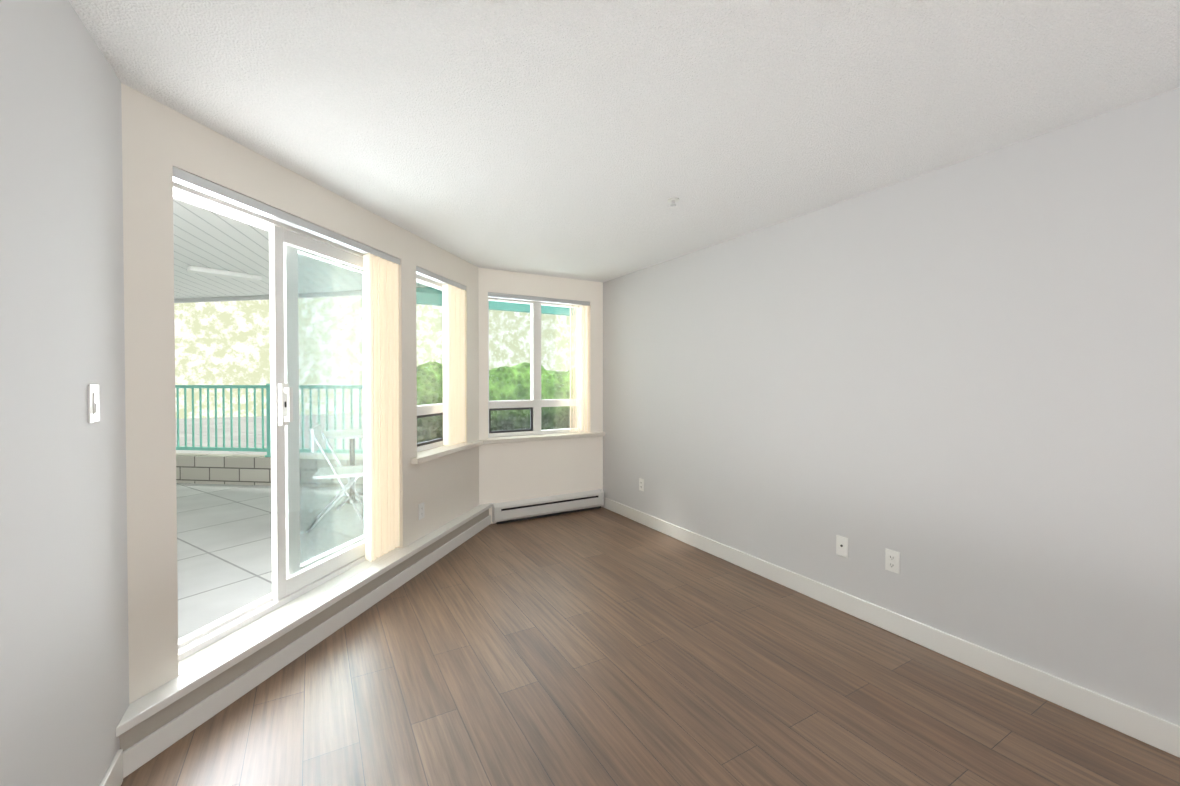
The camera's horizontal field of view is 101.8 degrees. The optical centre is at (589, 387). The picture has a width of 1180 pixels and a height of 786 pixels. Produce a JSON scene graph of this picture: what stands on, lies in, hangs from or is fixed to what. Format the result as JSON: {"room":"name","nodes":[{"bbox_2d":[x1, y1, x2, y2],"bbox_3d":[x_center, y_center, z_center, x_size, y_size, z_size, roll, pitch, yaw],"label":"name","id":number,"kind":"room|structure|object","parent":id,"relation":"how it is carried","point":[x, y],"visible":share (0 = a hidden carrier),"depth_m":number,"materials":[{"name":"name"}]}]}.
{"room":"empty living room","nodes":[
{"label":"empty living room","id":0,"kind":"room"},
{"bbox_2d":[0,0,128,785],"bbox_3d":[-0.407,0.104,-0.698,0.240,2.560,5.798,0,1,-30],"label":"wall","id":1,"kind":"structure","parent":0,"point":[64,675],"depth_m":1.28,"materials":[{"name":"white paint"}]},
{"bbox_2d":[88,384,99,422],"bbox_3d":[-1.520,0.050,1.472,0.012,0.116,0.072,0,1,-30],"label":"light switch","id":2,"kind":"object","parent":1,"relation":"attached to","point":[93,404],"visible":1,"depth_m":1.46,"materials":[{"name":"white plastic"}]},
{"bbox_2d":[99,749,122,785],"bbox_3d":[-0.285,1.326,-0.638,0.014,0.115,5.271,0,1,-30],"label":"baseboard","id":3,"kind":"structure","parent":1,"relation":"attached to","point":[113,776],"depth_m":1.59,"materials":[{"name":"white"}]},
{"bbox_2d":[121,83,478,703],"bbox_3d":[-1.480,0.052,3.153,0.240,2.560,2.865,0,1,13],"label":"wall","id":4,"kind":"structure","parent":0,"point":[160,141],"depth_m":1.87,"materials":[{"name":"white paint"}]},
{"bbox_2d":[173,181,366,661],"bbox_3d":[-1.613,0.129,2.653,0.178,2.020,1.490,0,1,13],"label":"door","id":5,"kind":"structure","parent":4,"relation":"in","point":[293,578],"depth_m":2.63,"materials":[{"name":"white plastic"}]},
{"bbox_2d":[173,167,399,561],"bbox_3d":[-1.503,0.115,2.632,0.082,1.988,1.488,0,1,13],"label":"door blinds","id":6,"kind":"object","parent":4,"relation":"attached to","point":[381,396],"visible":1,"depth_m":3.10,"materials":[{"name":"white fabric"}]},
{"bbox_2d":[418,502,424,519],"bbox_3d":[-1.258,0.927,3.584,0.009,0.116,0.072,0,1,13],"label":"outlet","id":7,"kind":"object","parent":4,"relation":"attached to","point":[421,511],"visible":1,"depth_m":3.57,"materials":[{"name":"white plastic"}]},
{"bbox_2d":[416,274,443,451],"bbox_3d":[-1.344,-0.196,3.941,0.080,1.405,0.790,0,1,13],"label":"window","id":8,"kind":"structure","parent":4,"relation":"in","point":[430,410],"depth_m":3.96,"materials":[{"name":"white plastic"}]},
{"bbox_2d":[416,266,465,445],"bbox_3d":[-1.216,-0.204,3.913,0.082,1.383,0.780,0,1,13],"label":"window blinds","id":9,"kind":"object","parent":8,"relation":"attached to","point":[454,405],"visible":1,"depth_m":4.06,"materials":[{"name":"white fabric"}]},
{"bbox_2d":[478,267,602,523],"bbox_3d":[-0.591,0.029,4.929,1.552,2.560,0.240,0,1,-30],"label":"wall","id":10,"kind":"structure","parent":0,"point":[513,471],"depth_m":4.87,"materials":[{"name":"white paint"}]},
{"bbox_2d":[411,432,604,463],"bbox_3d":[-0.679,0.521,4.396,2.246,0.040,1.087,0,1,-30],"label":"window sill ledge","id":11,"kind":"object","parent":10,"relation":"attached to","point":[431,454],"visible":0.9,"depth_m":4.54,"materials":[{"name":"white paint"}]},
{"bbox_2d":[488,297,584,437],"bbox_3d":[-0.564,-0.210,4.989,1.130,1.405,0.080,0,1,-30],"label":"window","id":12,"kind":"structure","parent":10,"relation":"in","point":[534,403],"depth_m":4.95,"materials":[{"name":"white plastic"}]},
{"bbox_2d":[488,292,589,431],"bbox_3d":[-0.498,-0.217,4.875,1.120,1.383,0.082,0,1,-30],"label":"window blinds","id":13,"kind":"object","parent":12,"relation":"attached to","point":[574,424],"visible":1,"depth_m":5.06,"materials":[{"name":"white fabric"}]},
{"bbox_2d":[492,489,603,523],"bbox_3d":[-0.394,1.207,4.880,1.225,0.195,0.071,0,1,-30],"label":"baseboard heater","id":14,"kind":"object","parent":10,"relation":"attached to","point":[521,510],"visible":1,"depth_m":4.83,"materials":[{"name":"white metal"}]},
{"bbox_2d":[69,0,1179,281],"bbox_3d":[0.586,-1.141,1.122,3.800,0.120,7.980,0,1,-30],"label":"ceiling","id":15,"kind":"structure","parent":0,"point":[575,138],"depth_m":1.79,"materials":[{"name":"white paint"}]},
{"bbox_2d":[667,197,678,205],"bbox_3d":[0.490,-1.086,2.820,0.068,0.034,0.068,0,1,-30],"label":"sprinkler","id":16,"kind":"object","parent":15,"relation":"attached to","point":[672,200],"visible":1,"depth_m":2.81,"materials":[{"name":"white plastic"}]},
{"bbox_2d":[121,507,1179,785],"bbox_3d":[0.586,1.409,1.156,3.800,0.100,7.980,0,1,-30],"label":"floor","id":17,"kind":"structure","parent":0,"point":[601,647],"depth_m":2.07,"materials":[{"name":"brown wood"}]},
{"bbox_2d":[120,509,488,750],"bbox_3d":[-1.330,1.250,3.130,0.070,0.165,3.006,0,1,13],"label":"curb","id":18,"kind":"object","parent":17,"relation":"on","point":[147,727],"visible":0.29,"depth_m":2.20,"materials":[{"name":"beige paint"}]},
{"bbox_2d":[116,503,491,736],"bbox_3d":[-1.296,1.151,3.098,2.135,0.035,2.247,0,1,-30],"label":"sill ledge","id":19,"kind":"object","parent":18,"relation":"on","point":[199,668],"visible":0.77,"depth_m":2.27,"materials":[{"name":"white"}]},
{"bbox_2d":[123,515,490,778],"bbox_3d":[-1.289,1.289,3.120,0.014,0.088,3.031,0,1,13],"label":"baseboard","id":20,"kind":"structure","parent":18,"relation":"attached to","point":[143,751],"depth_m":2.20,"materials":[{"name":"white"}]},
{"bbox_2d":[603,88,1179,724],"bbox_3d":[2.126,0.067,2.031,0.240,2.560,7.980,0,1,-30],"label":"wall","id":21,"kind":"structure","parent":0,"point":[957,386],"depth_m":2.34,"materials":[{"name":"white paint"}]},
{"bbox_2d":[639,478,643,490],"bbox_3d":[0.495,0.938,4.607,0.010,0.116,0.072,0,1,-30],"label":"electrical outlet","id":22,"kind":"object","parent":21,"relation":"attached to","point":[641,484],"visible":1,"depth_m":4.60,"materials":[{"name":"white plastic"}]},
{"bbox_2d":[836,535,847,557],"bbox_3d":[1.504,0.951,2.863,0.014,0.116,0.072,0,1,-30],"label":"outlet","id":23,"kind":"object","parent":21,"relation":"attached to","point":[841,546],"visible":1,"depth_m":2.86,"materials":[{"name":"white plastic"}]},
{"bbox_2d":[602,497,1179,757],"bbox_3d":[2.016,1.290,1.983,0.014,0.115,7.498,0,1,-30],"label":"baseboard","id":24,"kind":"structure","parent":21,"relation":"attached to","point":[1149,729],"depth_m":2.34,"materials":[{"name":"white wood"}]},
{"bbox_2d":[885,549,899,573],"bbox_3d":[1.649,0.949,2.616,0.010,0.116,0.072,0,1,-30],"label":"electrical outlet","id":25,"kind":"object","parent":21,"relation":"attached to","point":[892,560],"visible":1,"depth_m":2.61,"materials":[{"name":"white plastic"}]},
{"label":"outside","id":26,"kind":"structure","parent":0,"visible":0},
{"bbox_2d":[176,413,363,638],"bbox_3d":[-6.109,1.247,8.034,24.000,0.200,20.881,0,1,-30],"label":"ground","id":27,"kind":"structure","parent":26,"point":[224,549],"depth_m":4.04,"materials":[{"name":"grey concrete"}]},
{"bbox_2d":[175,384,363,487],"bbox_3d":[-2.513,0.553,6.822,8.386,1.220,3.526,0,1,-30],"label":"railing","id":28,"kind":"object","parent":27,"relation":"on","point":[234,469],"depth_m":5.81,"materials":[{"name":"teal metal"}]},
{"bbox_2d":[306,424,363,532],"bbox_3d":[-2.198,0.769,4.212,0.460,0.868,0.420,0,1,-22],"label":"outdoor chair","id":29,"kind":"object","parent":27,"relation":"on","point":[340,470],"depth_m":4.08,"materials":[{"name":"grey"}]},
{"bbox_2d":[322,429,363,509],"bbox_3d":[-2.446,0.826,4.935,0.720,0.725,0.720,0,1,-30],"label":"table","id":30,"kind":"object","parent":27,"relation":"on","point":[356,432],"depth_m":4.91,"materials":[{"name":"white"}]},
{"bbox_2d":[417,362,574,442],"bbox_3d":[0.087,0.546,5.951,5.058,1.681,0.537,0,1,-30],"label":"bush","id":31,"kind":"object","parent":27,"relation":"on","point":[499,419],"depth_m":5.16,"materials":[{"name":"green plant"}]},
{"bbox_2d":[173,198,428,298],"bbox_3d":[-5.811,-1.214,2.098,7.760,0.120,8.949,0,1,13],"label":"ceiling","id":32,"kind":"structure","parent":26,"point":[205,238],"depth_m":4.45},
{"bbox_2d":[187,266,261,281],"bbox_3d":[-3.758,-1.167,4.944,0.140,0.050,0.600,1,1,40],"label":"ceiling light fixture","id":33,"kind":"object","parent":32,"relation":"attached to","point":[220,273],"depth_m":4.90,"materials":[{"name":"white plastic"}]},
{"bbox_2d":[174,287,574,315],"bbox_3d":[-3.641,-1.072,6.657,8.281,0.285,5.853,0,1,-30],"label":"fascia beam","id":34,"kind":"structure","parent":32,"relation":"attached to","point":[556,310],"depth_m":6.00,"materials":[{"name":"teal"}]},
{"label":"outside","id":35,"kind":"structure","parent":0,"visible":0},
{"bbox_2d":[174,295,574,418],"bbox_3d":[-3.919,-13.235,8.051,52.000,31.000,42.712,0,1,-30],"label":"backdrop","id":36,"kind":"structure","parent":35,"point":[223,343],"depth_m":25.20,"materials":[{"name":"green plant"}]}
]}

